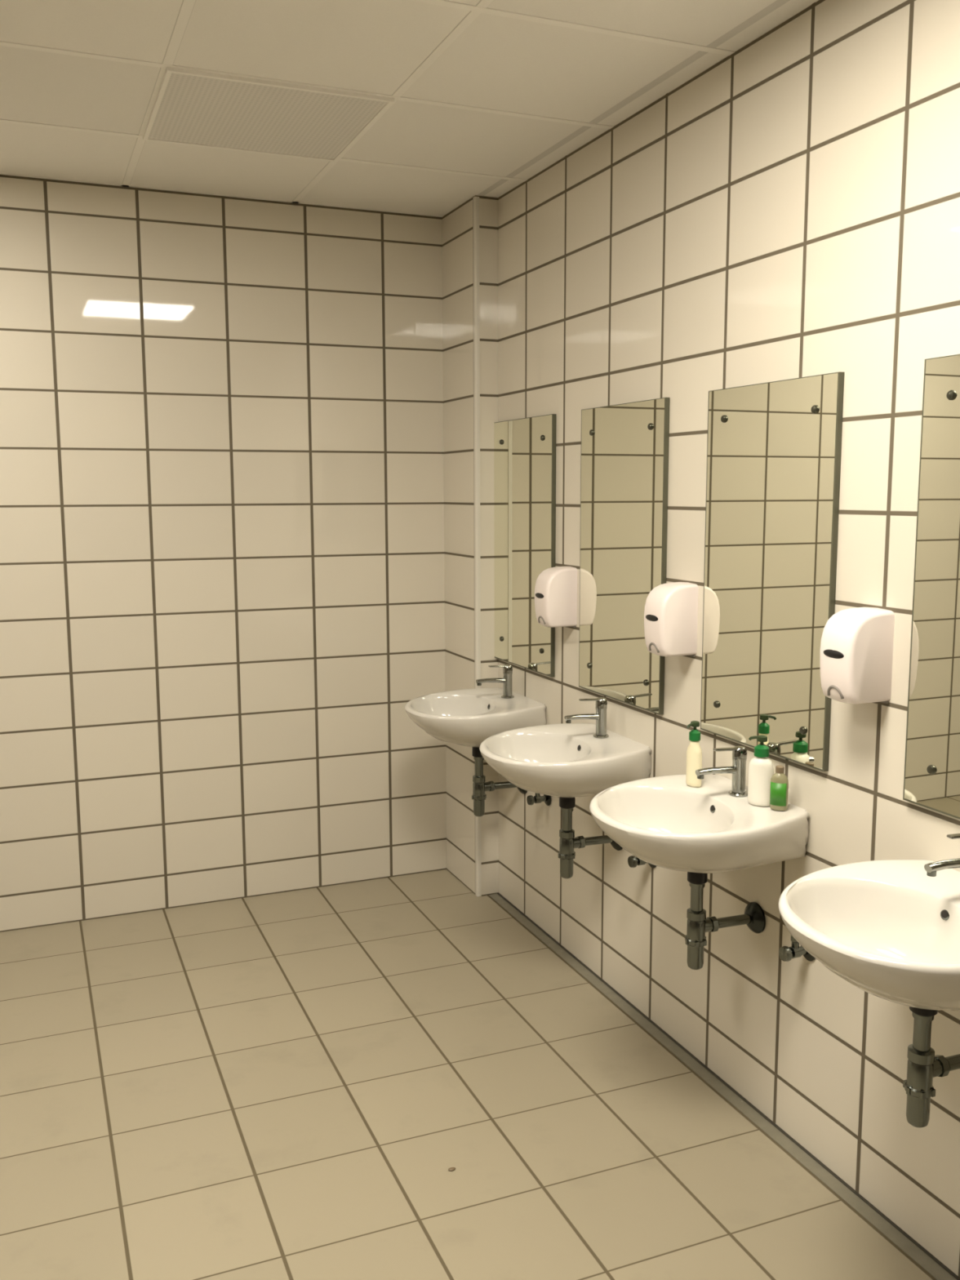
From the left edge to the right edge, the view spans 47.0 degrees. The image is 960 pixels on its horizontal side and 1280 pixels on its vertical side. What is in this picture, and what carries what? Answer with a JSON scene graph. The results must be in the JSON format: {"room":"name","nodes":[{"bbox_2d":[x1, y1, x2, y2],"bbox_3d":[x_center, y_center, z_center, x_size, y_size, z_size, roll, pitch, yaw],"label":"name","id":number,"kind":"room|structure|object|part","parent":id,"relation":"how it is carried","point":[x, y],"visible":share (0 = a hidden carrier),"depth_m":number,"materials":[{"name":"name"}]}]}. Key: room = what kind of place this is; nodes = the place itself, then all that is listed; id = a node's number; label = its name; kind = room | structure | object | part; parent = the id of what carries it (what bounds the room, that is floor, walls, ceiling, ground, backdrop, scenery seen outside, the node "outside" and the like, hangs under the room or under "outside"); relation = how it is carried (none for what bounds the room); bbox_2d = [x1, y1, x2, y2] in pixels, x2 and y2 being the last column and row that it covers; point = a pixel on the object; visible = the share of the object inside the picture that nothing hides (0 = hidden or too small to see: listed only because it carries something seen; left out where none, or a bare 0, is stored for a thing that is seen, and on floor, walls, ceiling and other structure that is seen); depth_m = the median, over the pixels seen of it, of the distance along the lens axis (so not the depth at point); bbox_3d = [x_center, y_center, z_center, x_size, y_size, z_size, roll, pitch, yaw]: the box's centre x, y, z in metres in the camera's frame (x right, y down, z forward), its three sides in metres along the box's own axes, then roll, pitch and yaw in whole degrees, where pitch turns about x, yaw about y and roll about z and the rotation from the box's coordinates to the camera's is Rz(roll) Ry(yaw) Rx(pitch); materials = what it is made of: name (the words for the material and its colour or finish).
{"room":"public restroom","nodes":[
{"label":"public restroom","id":0,"kind":"room"},
{"bbox_2d":[0,174,446,932],"bbox_3d":[-1.643,-0.264,3.939,3.610,2.642,0.120,-3,8,-22],"label":"wall","id":1,"kind":"structure","parent":0,"point":[222,588],"depth_m":4.13,"materials":[{"name":"tile"}]},
{"bbox_2d":[0,0,817,215],"bbox_3d":[-0.441,-1.232,0.862,3.610,0.094,6.440,-3,8,-22],"label":"ceiling","id":2,"kind":"structure","parent":0,"point":[497,63],"depth_m":2.84,"materials":[{"name":"white paint"}]},
{"bbox_2d":[142,66,394,161],"bbox_3d":[-0.623,-1.488,3.164,0.598,0.009,0.598,-3,8,-22],"label":"ceiling vent","id":3,"kind":"object","parent":2,"relation":"in","point":[193,108],"visible":1,"depth_m":3.13,"materials":[{"name":"white"}]},
{"bbox_2d":[0,0,734,217],"bbox_3d":[-0.441,-1.185,0.868,3.370,0.003,6.200,-3,8,-22],"label":"grid","id":4,"kind":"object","parent":2,"relation":"attached to","point":[187,6],"depth_m":2.84,"materials":[{"name":"white metal"}]},
{"bbox_2d":[0,869,936,1279],"bbox_3d":[-0.433,1.492,1.229,3.610,0.120,6.440,-3,8,-22],"label":"floor","id":5,"kind":"structure","parent":0,"point":[288,1085],"depth_m":2.80,"materials":[{"name":"tile"}]},
{"bbox_2d":[448,1167,455,1170],"bbox_3d":[-0.066,1.244,2.599,0.019,0.004,0.013,-3,8,-22],"label":"crumb","id":6,"kind":"object","parent":5,"relation":"on","point":[450,1168],"visible":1,"depth_m":2.60,"materials":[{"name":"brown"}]},
{"bbox_2d":[441,195,498,897],"bbox_3d":[-0.038,-0.323,4.346,0.089,2.642,0.347,-3,8,-22],"label":"wall","id":7,"kind":"structure","parent":0,"point":[457,225],"depth_m":4.26,"materials":[{"name":"tile"}]},
{"bbox_2d":[472,196,481,896],"bbox_3d":[-0.010,-0.298,4.179,0.017,2.635,0.019,-3,8,-22],"label":"trim","id":8,"kind":"structure","parent":7,"relation":"attached to","point":[475,199],"depth_m":4.13,"materials":[{"name":"white"}]},
{"bbox_2d":[497,0,959,1277],"bbox_3d":[1.176,0.030,1.704,0.120,2.642,6.200,-3,8,-22],"label":"wall","id":9,"kind":"structure","parent":0,"point":[788,209],"depth_m":2.66,"materials":[{"name":"tile"}]},
{"bbox_2d":[404,688,546,747],"bbox_3d":[-0.044,0.301,3.977,0.446,0.170,0.486,-3,8,-22],"label":"washbasin","id":10,"kind":"object","parent":9,"relation":"attached to","point":[467,717],"visible":0.86,"depth_m":3.85,"materials":[{"name":"white ceramic"}]},
{"bbox_2d":[475,664,514,698],"bbox_3d":[0.056,0.151,3.999,0.146,0.122,0.049,-3,8,-22],"label":"faucet","id":11,"kind":"object","parent":10,"relation":"on","point":[507,680],"visible":1,"depth_m":4.00,"materials":[{"name":"silver metal"}]},
{"bbox_3d":[0.045,0.148,3.994,0.123,0.023,0.023,-3,8,-22],"label":"spout","id":12,"kind":"part","parent":11,"relation":"part of","materials":[{"name":"silver metal"}]},
{"bbox_3d":[0.068,0.095,3.996,0.078,0.010,0.016,-3,8,-22],"label":"lever","id":13,"kind":"part","parent":11,"relation":"part of","materials":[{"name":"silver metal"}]},
{"bbox_2d":[502,672,512,696],"bbox_3d":[0.101,0.160,4.019,0.035,0.088,0.035,-3,8,-22],"label":"tap","id":14,"kind":"object","parent":11,"relation":"on","point":[507,677],"depth_m":4.01,"materials":[{"name":"silver metal"}]},
{"bbox_2d":[471,746,527,816],"bbox_3d":[0.067,0.508,4.051,0.207,0.260,0.078,-3,8,-22],"label":"trap","id":15,"kind":"object","parent":10,"relation":"attached to","point":[480,786],"visible":0.78,"depth_m":4.01,"materials":[{"name":"grey metal"}]},
{"bbox_2d":[471,794,486,816],"bbox_3d":[-0.003,0.603,4.035,0.055,0.078,0.051,-3,8,-22],"label":"cup","id":16,"kind":"object","parent":15,"relation":"on","point":[478,799],"depth_m":4.02,"materials":[{"name":"silver metal"}]},
{"bbox_2d":[488,781,517,791],"bbox_3d":[0.096,0.532,4.066,0.136,0.039,0.039,-3,8,-22],"label":"outlet","id":17,"kind":"object","parent":15,"relation":"attached to","point":[492,786],"depth_m":4.05,"materials":[{"name":"silver metal"}]},
{"bbox_2d":[493,413,556,676],"bbox_3d":[0.151,-0.343,3.967,0.022,0.888,0.494,-3,8,-22],"label":"wall mirror","id":18,"kind":"object","parent":9,"relation":"attached to","point":[525,448],"visible":1,"depth_m":3.94,"materials":[{"name":"silver mirror"}]},
{"bbox_2d":[526,792,551,805],"bbox_3d":[0.206,0.554,3.891,0.075,0.067,0.054,-3,8,-22],"label":"valve","id":19,"kind":"object","parent":9,"relation":"attached to","point":[537,798],"visible":0.84,"depth_m":3.88,"materials":[{"name":"silver metal"}]},
{"bbox_3d":[0.182,0.562,3.882,0.024,0.036,0.036,-3,8,-22],"label":"valve knob","id":20,"kind":"part","parent":19,"relation":"part of","materials":[{"name":"silver metal"}]},
{"bbox_2d":[534,566,577,627],"bbox_3d":[0.245,-0.142,3.644,0.116,0.199,0.102,-3,8,-22],"label":"soap dispenser","id":21,"kind":"object","parent":9,"relation":"attached to","point":[556,587],"visible":1,"depth_m":3.60,"materials":[{"name":"white plastic"}]},
{"bbox_2d":[479,723,651,797],"bbox_3d":[0.225,0.388,3.331,0.446,0.170,0.486,-3,8,-22],"label":"washbasin","id":22,"kind":"object","parent":9,"relation":"attached to","point":[561,760],"visible":0.95,"depth_m":3.21,"materials":[{"name":"white ceramic"}]},
{"bbox_2d":[564,697,608,737],"bbox_3d":[0.325,0.237,3.353,0.146,0.122,0.049,-3,8,-22],"label":"faucet","id":23,"kind":"object","parent":22,"relation":"on","point":[600,716],"visible":1,"depth_m":3.35,"materials":[{"name":"silver metal"}]},
{"bbox_3d":[0.314,0.235,3.348,0.123,0.023,0.023,-3,8,-22],"label":"spout","id":24,"kind":"part","parent":23,"relation":"part of","materials":[{"name":"silver metal"}]},
{"bbox_3d":[0.337,0.181,3.351,0.078,0.010,0.016,-3,8,-22],"label":"lever","id":25,"kind":"part","parent":23,"relation":"part of","materials":[{"name":"silver metal"}]},
{"bbox_2d":[595,706,607,735],"bbox_3d":[0.370,0.246,3.373,0.035,0.088,0.035,-3,8,-22],"label":"tap","id":26,"kind":"object","parent":23,"relation":"on","point":[601,712],"depth_m":3.36,"materials":[{"name":"silver metal"}]},
{"bbox_2d":[558,797,622,878],"bbox_3d":[0.336,0.595,3.405,0.207,0.260,0.078,-3,8,-22],"label":"trap","id":27,"kind":"object","parent":22,"relation":"attached to","point":[567,841],"visible":0.87,"depth_m":3.37,"materials":[{"name":"grey metal"}]},
{"bbox_2d":[558,851,575,878],"bbox_3d":[0.266,0.689,3.389,0.055,0.078,0.051,-3,8,-22],"label":"cup","id":28,"kind":"object","parent":27,"relation":"on","point":[566,858],"depth_m":3.37,"materials":[{"name":"silver metal"}]},
{"bbox_2d":[577,835,613,848],"bbox_3d":[0.365,0.618,3.421,0.136,0.039,0.039,-3,8,-22],"label":"outlet","id":29,"kind":"object","parent":27,"relation":"attached to","point":[583,842],"depth_m":3.40,"materials":[{"name":"silver metal"}]},
{"bbox_2d":[578,397,670,714],"bbox_3d":[0.419,-0.257,3.324,0.022,0.888,0.494,-3,8,-22],"label":"wall mirror","id":30,"kind":"object","parent":9,"relation":"attached to","point":[624,459],"visible":1,"depth_m":3.30,"materials":[{"name":"silver mirror"}]},
{"bbox_2d":[627,855,656,867],"bbox_3d":[0.475,0.641,3.245,0.075,0.067,0.054,-3,8,-22],"label":"valve","id":31,"kind":"object","parent":9,"relation":"attached to","point":[633,861],"visible":0.49,"depth_m":3.23,"materials":[{"name":"silver metal"}]},
{"bbox_3d":[0.451,0.649,3.237,0.024,0.036,0.036,-3,8,-22],"label":"valve knob","id":32,"kind":"part","parent":31,"relation":"part of","materials":[{"name":"silver metal"}]},
{"bbox_2d":[644,582,697,656],"bbox_3d":[0.513,-0.056,3.001,0.116,0.199,0.102,-3,8,-22],"label":"soap dispenser","id":33,"kind":"object","parent":9,"relation":"attached to","point":[671,609],"visible":1,"depth_m":2.96,"materials":[{"name":"white plastic"}]},
{"bbox_2d":[589,774,809,873],"bbox_3d":[0.494,0.474,2.685,0.446,0.170,0.486,-3,8,-22],"label":"washbasin","id":34,"kind":"object","parent":9,"relation":"attached to","point":[666,822],"visible":0.97,"depth_m":2.58,"materials":[{"name":"white ceramic"}]},
{"bbox_2d":[685,720,702,786],"bbox_3d":[0.538,0.288,2.804,0.045,0.167,0.040,-1,8,-10],"label":"soap bottle","id":35,"kind":"object","parent":34,"relation":"on","point":[694,753],"visible":0.99,"depth_m":2.79,"materials":[{"name":"beige plastic"}]},
{"bbox_2d":[695,746,747,796],"bbox_3d":[0.594,0.324,2.707,0.146,0.122,0.049,-3,8,-22],"label":"faucet","id":36,"kind":"object","parent":34,"relation":"on","point":[738,770],"visible":0.98,"depth_m":2.71,"materials":[{"name":"silver metal"}]},
{"bbox_3d":[0.583,0.321,2.702,0.123,0.023,0.023,-3,8,-22],"label":"spout","id":37,"kind":"part","parent":36,"relation":"part of","materials":[{"name":"silver metal"}]},
{"bbox_3d":[0.607,0.267,2.705,0.078,0.010,0.016,-3,8,-22],"label":"lever","id":38,"kind":"part","parent":36,"relation":"part of","materials":[{"name":"silver metal"}]},
{"bbox_2d":[731,757,746,793],"bbox_3d":[0.639,0.333,2.727,0.035,0.088,0.035,-3,8,-22],"label":"tap","id":39,"kind":"object","parent":36,"relation":"on","point":[739,764],"depth_m":2.71,"materials":[{"name":"silver metal"}]},
{"bbox_2d":[684,871,765,969],"bbox_3d":[0.605,0.681,2.759,0.207,0.260,0.078,-3,8,-22],"label":"trap","id":40,"kind":"object","parent":34,"relation":"attached to","point":[753,917],"visible":0.92,"depth_m":2.73,"materials":[{"name":"grey metal"}]},
{"bbox_2d":[684,934,706,969],"bbox_3d":[0.535,0.775,2.743,0.055,0.078,0.051,-3,8,-22],"label":"cup","id":41,"kind":"object","parent":40,"relation":"on","point":[695,944],"depth_m":2.72,"materials":[{"name":"silver metal"}]},
{"bbox_2d":[706,913,751,932],"bbox_3d":[0.634,0.704,2.775,0.136,0.039,0.039,-3,8,-22],"label":"outlet","id":42,"kind":"object","parent":40,"relation":"attached to","point":[713,923],"depth_m":2.76,"materials":[{"name":"silver metal"}]},
{"bbox_2d":[747,734,773,806],"bbox_3d":[0.668,0.309,2.634,0.063,0.167,0.043,5,9,32],"label":"soap bottle","id":43,"kind":"object","parent":34,"relation":"on","point":[761,769],"visible":0.97,"depth_m":2.62,"materials":[{"name":"white plastic"}]},
{"bbox_2d":[769,764,788,810],"bbox_3d":[0.703,0.346,2.595,0.042,0.104,0.031,4,9,27],"label":"soap bottle","id":44,"kind":"object","parent":34,"relation":"on","point":[779,785],"visible":1,"depth_m":2.58,"materials":[{"name":"green plastic"}]},
{"bbox_2d":[488,892,959,1279],"bbox_3d":[1.168,1.369,1.690,0.037,0.012,5.853,-3,8,-22],"label":"trim","id":45,"kind":"structure","parent":9,"relation":"attached to","point":[919,1256],"depth_m":2.81,"materials":[{"name":"grey metal"}]},
{"bbox_2d":[700,372,844,771],"bbox_3d":[0.687,-0.171,2.680,0.022,0.888,0.494,-3,8,-22],"label":"wall mirror","id":46,"kind":"object","parent":9,"relation":"attached to","point":[774,448],"visible":1,"depth_m":2.64,"materials":[{"name":"silver mirror"}]},
{"bbox_2d":[778,934,815,961],"bbox_3d":[0.744,0.727,2.600,0.075,0.067,0.054,-3,8,-22],"label":"valve","id":47,"kind":"object","parent":9,"relation":"attached to","point":[786,953],"visible":0.73,"depth_m":2.59,"materials":[{"name":"silver metal"}]},
{"bbox_3d":[0.720,0.735,2.591,0.024,0.036,0.036,-3,8,-22],"label":"valve knob","id":48,"kind":"part","parent":47,"relation":"part of","materials":[{"name":"silver metal"}]},
{"bbox_2d":[819,607,894,704],"bbox_3d":[0.790,0.033,2.336,0.116,0.199,0.102,-3,8,-22],"label":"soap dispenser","id":49,"kind":"object","parent":9,"relation":"attached to","point":[856,656],"visible":1,"depth_m":2.30,"materials":[{"name":"white plastic"}]},
{"bbox_2d":[778,859,959,1010],"bbox_3d":[0.777,0.565,2.006,0.446,0.170,0.486,-3,8,-22],"label":"washbasin","id":50,"kind":"object","parent":9,"relation":"attached to","point":[890,929],"visible":1,"depth_m":2.09,"materials":[{"name":"white ceramic"}]},
{"bbox_2d":[902,1006,959,1128],"bbox_3d":[0.888,0.772,2.079,0.207,0.260,0.078,-3,8,-22],"label":"trap","id":51,"kind":"object","parent":50,"relation":"attached to","point":[922,1065],"visible":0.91,"depth_m":2.04,"materials":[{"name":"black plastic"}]},
{"bbox_2d":[902,1079,935,1128],"bbox_3d":[0.818,0.866,2.063,0.055,0.078,0.051,-3,8,-22],"label":"cup","id":52,"kind":"object","parent":51,"relation":"on","point":[919,1095],"depth_m":2.05,"materials":[{"name":"silver plastic"}]},
{"bbox_2d":[934,1053,959,1076],"bbox_3d":[0.918,0.795,2.095,0.136,0.039,0.039,-3,8,-22],"label":"outlet","id":53,"kind":"object","parent":51,"relation":"attached to","point":[944,1064],"depth_m":2.06,"materials":[{"name":"silver plastic"}]},
{"bbox_2d":[924,833,959,876],"bbox_3d":[0.877,0.414,2.027,0.146,0.122,0.049,-3,8,-22],"label":"faucet","id":54,"kind":"object","parent":50,"relation":"on","point":[931,868],"visible":1,"depth_m":2.00,"materials":[{"name":"silver metal"}]},
{"bbox_3d":[0.866,0.412,2.022,0.123,0.023,0.023,-3,8,-22],"label":"spout","id":55,"kind":"part","parent":54,"relation":"part of","materials":[{"name":"silver metal"}]},
{"bbox_3d":[0.890,0.358,2.025,0.078,0.010,0.016,-3,8,-22],"label":"lever","id":56,"kind":"part","parent":54,"relation":"part of","materials":[{"name":"silver metal"}]},
{"bbox_2d":[902,354,959,819],"bbox_3d":[0.971,-0.080,2.000,0.022,0.888,0.494,-3,8,-22],"label":"wall mirror","id":57,"kind":"object","parent":9,"relation":"attached to","point":[931,776],"visible":1,"depth_m":2.17,"materials":[{"name":"silver mirror"}]}
]}

